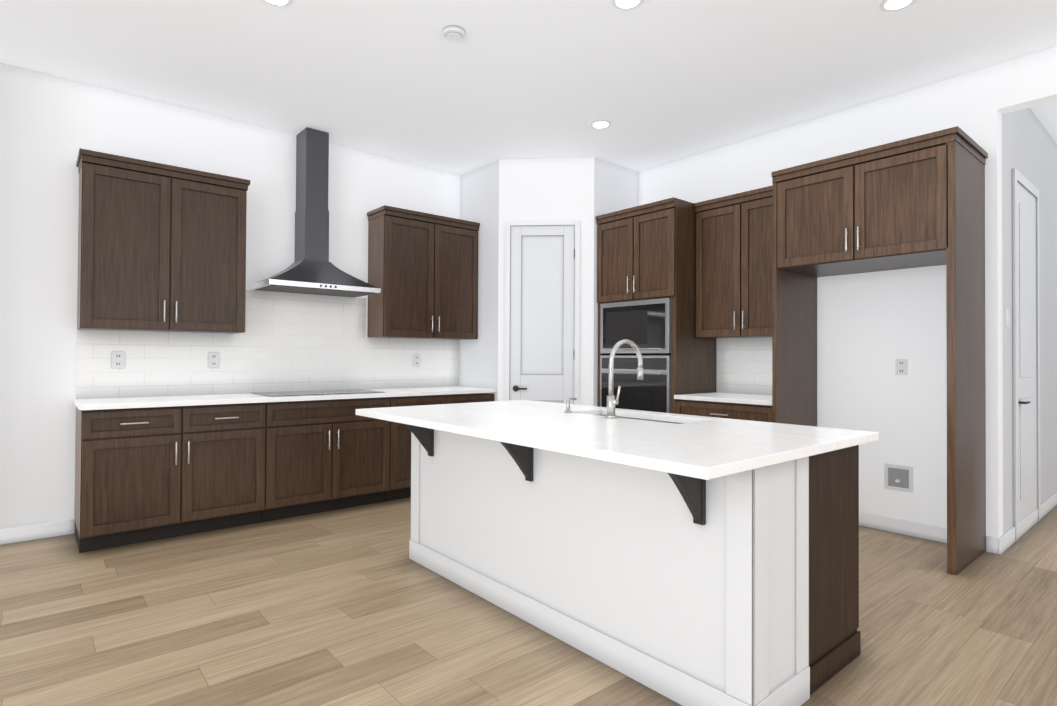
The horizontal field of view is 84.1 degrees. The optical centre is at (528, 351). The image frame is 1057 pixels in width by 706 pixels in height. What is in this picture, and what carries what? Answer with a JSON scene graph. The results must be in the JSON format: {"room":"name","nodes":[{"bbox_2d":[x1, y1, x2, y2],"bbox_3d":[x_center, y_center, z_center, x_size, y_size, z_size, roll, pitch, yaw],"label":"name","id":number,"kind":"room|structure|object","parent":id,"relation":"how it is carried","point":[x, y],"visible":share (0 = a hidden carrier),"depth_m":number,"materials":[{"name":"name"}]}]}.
{"room":"kitchen","nodes":[
{"label":"kitchen","id":0,"kind":"room"},
{"bbox_2d":[0,63,459,531],"bbox_3d":[-3.160,-0.303,4.089,9.120,3.108,0.150,1,-1,-40],"label":"wall","id":1,"kind":"structure","parent":0,"point":[50,125],"depth_m":4.00,"materials":[{"name":"paint"}]},
{"bbox_2d":[0,519,73,544],"bbox_3d":[-4.807,1.176,2.575,4.443,0.100,0.013,1,-1,-40],"label":"baseboard","id":2,"kind":"structure","parent":1,"relation":"attached to","point":[65,527],"depth_m":3.88,"materials":[{"name":"paint"}]},
{"bbox_2d":[76,148,249,333],"bbox_3d":[-2.603,-0.721,4.217,1.027,1.152,0.376,1,-1,-40],"label":"upper cabinet","id":3,"kind":"object","parent":1,"relation":"attached to","point":[161,247],"visible":1,"depth_m":4.06,"materials":[{"name":"brown wood"}]},
{"bbox_2d":[76,290,459,398],"bbox_3d":[-1.910,-0.073,5.043,3.136,0.835,0.006,1,-1,-40],"label":"backsplash","id":4,"kind":"structure","parent":1,"relation":"attached to","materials":[{"name":"tile"}]},
{"bbox_2d":[112,352,124,367],"bbox_3d":[-2.922,0.063,4.174,0.075,0.115,0.007,1,-1,-40],"label":"outlet","id":5,"kind":"object","parent":4,"relation":"attached to","point":[118,359],"depth_m":4.17,"materials":[{"name":"white plastic"}]},
{"bbox_2d":[208,353,218,366],"bbox_3d":[-2.454,0.070,4.571,0.075,0.115,0.007,1,-1,-40],"label":"outlet","id":6,"kind":"object","parent":4,"relation":"attached to","point":[213,358],"depth_m":4.57,"materials":[{"name":"white plastic"}]},
{"bbox_2d":[413,354,419,365],"bbox_3d":[-1.092,0.090,5.726,0.075,0.115,0.007,1,-1,-40],"label":"outlet","id":7,"kind":"object","parent":4,"relation":"attached to","point":[416,357],"depth_m":5.72,"materials":[{"name":"white plastic"}]},
{"bbox_2d":[250,127,380,297],"bbox_3d":[-1.750,-1.164,4.861,0.900,1.350,0.501,1,-1,-40],"label":"range hood","id":8,"kind":"object","parent":1,"relation":"attached to","point":[312,269],"visible":1,"depth_m":4.85,"materials":[{"name":"grey metal"}]},
{"bbox_2d":[367,205,479,339],"bbox_3d":[-0.983,-0.697,5.591,1.027,1.152,0.376,1,-1,-40],"label":"upper cabinet","id":9,"kind":"object","parent":1,"relation":"attached to","point":[423,271],"visible":1,"depth_m":5.41,"materials":[{"name":"brown wood"}]},
{"bbox_2d":[0,497,1056,705],"bbox_3d":[1.545,1.298,1.514,13.000,0.100,10.150,1,-1,-40],"label":"floor","id":10,"kind":"structure","parent":0,"point":[354,606],"depth_m":2.63,"materials":[{"name":"brown wood"}]},
{"bbox_2d":[74,402,277,552],"bbox_3d":[-2.482,0.817,4.151,1.129,0.876,0.618,1,-1,-40],"label":"base cabinet","id":11,"kind":"object","parent":10,"relation":"on","point":[163,472],"depth_m":3.87,"materials":[{"name":"brown wood"}]},
{"bbox_2d":[74,386,495,409],"bbox_3d":[-1.712,0.361,4.794,3.148,0.034,0.638,1,-1,-40],"label":"countertop","id":12,"kind":"structure","parent":11,"relation":"on","point":[399,391],"depth_m":4.36,"materials":[{"name":"white stone"}]},
{"bbox_2d":[251,389,384,396],"bbox_3d":[-1.708,0.339,4.786,0.908,0.009,0.528,1,-1,-40],"label":"cooktop","id":13,"kind":"object","parent":12,"relation":"in","point":[345,391],"depth_m":4.70,"materials":[{"name":"black glass"}]},
{"bbox_2d":[278,398,401,519],"bbox_3d":[-1.725,0.828,4.793,1.112,0.876,0.618,1,-1,-40],"label":"base cabinet","id":14,"kind":"object","parent":10,"relation":"on","point":[286,432],"depth_m":4.58,"materials":[{"name":"brown wood"}]},
{"bbox_2d":[398,394,493,498],"bbox_3d":[-0.960,0.839,5.442,1.151,0.876,0.618,1,-1,-40],"label":"base cabinet","id":15,"kind":"object","parent":10,"relation":"on","point":[404,433],"depth_m":5.01,"materials":[{"name":"brown wood"}]},
{"bbox_2d":[386,412,860,705],"bbox_3d":[0.276,0.813,2.946,1.158,0.888,2.224,1,-1,-40],"label":"kitchen island","id":16,"kind":"object","parent":10,"relation":"on","point":[686,560],"depth_m":2.25,"materials":[{"name":"paint"}]},
{"bbox_2d":[355,402,838,479],"bbox_3d":[0.073,0.349,2.763,0.850,0.034,2.300,1,-1,-40],"label":"island countertop","id":17,"kind":"structure","parent":16,"relation":"on","point":[693,451],"depth_m":2.24,"materials":[{"name":"white stone"}]},
{"bbox_2d":[600,415,683,423],"bbox_3d":[0.559,0.484,3.069,0.298,0.224,0.758,1,-1,-40],"label":"sink","id":18,"kind":"object","parent":17,"relation":"in","point":[639,417],"depth_m":3.16,"materials":[{"name":"silver metal"}]},
{"bbox_2d":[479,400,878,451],"bbox_3d":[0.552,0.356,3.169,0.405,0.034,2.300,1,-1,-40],"label":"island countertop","id":19,"kind":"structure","parent":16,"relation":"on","point":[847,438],"depth_m":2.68,"materials":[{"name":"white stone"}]},
{"bbox_2d":[564,398,576,412],"bbox_3d":[0.233,0.296,3.233,0.081,0.081,0.040,1,-1,-40],"label":"soap dispenser","id":20,"kind":"object","parent":19,"relation":"on","point":[567,410],"visible":1,"depth_m":3.21,"materials":[{"name":"silver metal"}]},
{"bbox_2d":[605,339,643,417],"bbox_3d":[0.511,0.137,3.002,0.277,0.398,0.101,1,-1,-40],"label":"faucet","id":21,"kind":"object","parent":19,"relation":"on","point":[611,401],"visible":1,"depth_m":2.94,"materials":[{"name":"silver metal"}]},
{"bbox_2d":[596,197,716,413],"bbox_3d":[1.134,0.011,5.348,0.691,2.552,0.878,1,-1,-40],"label":"tall cabinet","id":22,"kind":"object","parent":10,"relation":"on","point":[646,277],"visible":0.69,"depth_m":5.05,"materials":[{"name":"brown wood"}]},
{"bbox_2d":[600,355,670,412],"bbox_3d":[0.911,0.395,5.157,0.111,0.711,0.770,1,-1,-40],"label":"wall oven","id":23,"kind":"object","parent":22,"relation":"in","point":[653,394],"depth_m":5.10,"materials":[{"name":"black glass"}]},
{"bbox_2d":[600,298,670,352],"bbox_3d":[0.917,-0.211,5.166,0.104,0.461,0.770,1,-1,-40],"label":"microwave","id":24,"kind":"object","parent":22,"relation":"in","point":[646,322],"depth_m":5.12,"materials":[{"name":"silver metal"}]},
{"bbox_2d":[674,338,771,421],"bbox_3d":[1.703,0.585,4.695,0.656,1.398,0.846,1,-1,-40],"label":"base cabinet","id":25,"kind":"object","parent":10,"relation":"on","point":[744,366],"visible":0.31,"depth_m":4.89,"materials":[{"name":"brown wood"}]},
{"bbox_2d":[674,392,771,405],"bbox_3d":[1.711,0.379,4.703,0.638,0.034,0.846,1,-1,-40],"label":"countertop","id":26,"kind":"structure","parent":25,"relation":"on","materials":[{"name":"stone"}]},
{"bbox_2d":[771,126,987,574],"bbox_3d":[2.324,0.003,3.946,0.690,2.552,1.101,1,-1,-40],"label":"enclosure","id":27,"kind":"object","parent":10,"relation":"on","point":[915,202],"visible":0.98,"depth_m":3.66,"materials":[{"name":"brown wood"}]},
{"bbox_2d":[0,0,1056,174],"bbox_3d":[1.563,-1.909,1.549,13.000,0.100,10.150,1,-1,-40],"label":"ceiling","id":28,"kind":"structure","parent":0,"point":[655,83],"depth_m":3.74,"materials":[{"name":"paint"}]},
{"bbox_2d":[262,0,292,6],"bbox_3d":[-1.329,-1.855,3.073,0.170,0.006,0.170,1,-1,-40],"label":"recessed light","id":29,"kind":"object","parent":28,"relation":"in","point":[281,3],"visible":1,"depth_m":3.11,"materials":[{"name":"paint"}]},
{"bbox_2d":[443,25,464,41],"bbox_3d":[-0.430,-1.830,3.389,0.130,0.040,0.130,1,-1,-40],"label":"smoke detector","id":30,"kind":"object","parent":28,"relation":"attached to","point":[453,33],"visible":1,"depth_m":3.36,"materials":[{"name":"paint"}]},
{"bbox_2d":[590,120,610,128],"bbox_3d":[0.583,-1.827,4.727,0.170,0.006,0.170,1,-1,-40],"label":"recessed light","id":31,"kind":"object","parent":28,"relation":"in","point":[600,124],"visible":1,"depth_m":4.72,"materials":[{"name":"paint"}]},
{"bbox_2d":[612,0,643,9],"bbox_3d":[0.523,-1.845,3.086,0.170,0.006,0.170,1,-1,-40],"label":"recessed light","id":32,"kind":"object","parent":28,"relation":"in","point":[625,4],"visible":1,"depth_m":3.11,"materials":[{"name":"paint"}]},
{"bbox_2d":[879,0,915,11],"bbox_3d":[1.947,-1.837,3.087,0.170,0.006,0.170,1,-1,-40],"label":"recessed light","id":33,"kind":"object","parent":28,"relation":"in","point":[890,5],"visible":1,"depth_m":3.10,"materials":[{"name":"paint"}]},
{"bbox_2d":[459,157,638,405],"bbox_3d":[0.199,-0.265,5.990,1.297,3.108,1.297,1,-1,-40],"label":"wall","id":34,"kind":"structure","parent":0,"point":[497,194],"depth_m":5.56,"materials":[{"name":"paint"}]},
{"bbox_2d":[504,220,579,404],"bbox_3d":[0.126,0.026,5.509,0.514,2.515,0.514,1,-1,-40],"label":"pantry door","id":35,"kind":"structure","parent":34,"relation":"in","point":[542,358],"depth_m":5.52,"materials":[{"name":"paint"}]},
{"bbox_2d":[639,46,1056,537],"bbox_3d":[3.555,-0.278,3.130,0.120,3.108,10.000,1,-1,-40],"label":"wall","id":36,"kind":"structure","parent":0,"point":[872,327],"depth_m":4.14,"materials":[{"name":"paint"}]},
{"bbox_2d":[694,185,772,338],"bbox_3d":[1.817,-0.691,4.799,0.376,1.152,0.846,1,-1,-40],"label":"upper cabinet","id":37,"kind":"object","parent":36,"relation":"attached to","point":[733,265],"visible":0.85,"depth_m":4.74,"materials":[{"name":"brown wood"}]},
{"bbox_2d":[716,338,771,394],"bbox_3d":[1.954,0.127,4.910,0.006,0.475,0.846,1,-1,-40],"label":"backsplash","id":38,"kind":"structure","parent":36,"relation":"attached to","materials":[{"name":"tile"}]},
{"bbox_2d":[884,463,912,492],"bbox_3d":[2.597,0.892,4.120,0.030,0.180,0.180,1,-1,-40],"label":"outlet","id":39,"kind":"object","parent":36,"relation":"attached to","point":[898,477],"depth_m":4.12,"materials":[{"name":"white plastic"}]},
{"bbox_2d":[895,359,907,374],"bbox_3d":[2.622,0.112,4.120,0.007,0.115,0.075,1,-1,-40],"label":"outlet","id":40,"kind":"object","parent":36,"relation":"attached to","point":[901,365],"depth_m":4.12,"materials":[{"name":"white plastic"}]},
{"bbox_2d":[859,512,991,552],"bbox_3d":[2.598,1.232,4.129,0.013,0.100,1.100,1,-1,-40],"label":"baseboard","id":41,"kind":"structure","parent":36,"relation":"attached to","point":[925,531],"depth_m":4.07,"materials":[{"name":"paint"}]},
{"bbox_2d":[1002,108,1056,533],"bbox_3d":[4.509,-0.251,5.096,3.880,3.108,0.120,1,-1,-40],"label":"wall","id":42,"kind":"structure","parent":0,"point":[1029,148],"depth_m":4.47,"materials":[{"name":"paint"}]},
{"bbox_2d":[1006,309,1009,326],"bbox_3d":[3.165,-0.218,3.866,0.075,0.115,0.012,1,-1,-40],"label":"light switch","id":43,"kind":"object","parent":42,"relation":"attached to","point":[1007,319],"visible":1,"depth_m":3.85,"materials":[{"name":"white plastic"}]},
{"bbox_2d":[992,492,1056,553],"bbox_3d":[4.443,1.251,4.953,3.894,0.100,0.030,1,-1,-40],"label":"baseboard","id":44,"kind":"structure","parent":42,"relation":"attached to","point":[1002,543],"depth_m":4.09,"materials":[{"name":"paint"}]},
{"bbox_2d":[1012,168,1040,541],"bbox_3d":[3.609,0.026,4.213,0.820,2.525,0.056,1,-1,-40],"label":"hall door","id":45,"kind":"structure","parent":42,"relation":"in","point":[1026,338],"depth_m":4.19,"materials":[{"name":"paint"}]}
]}

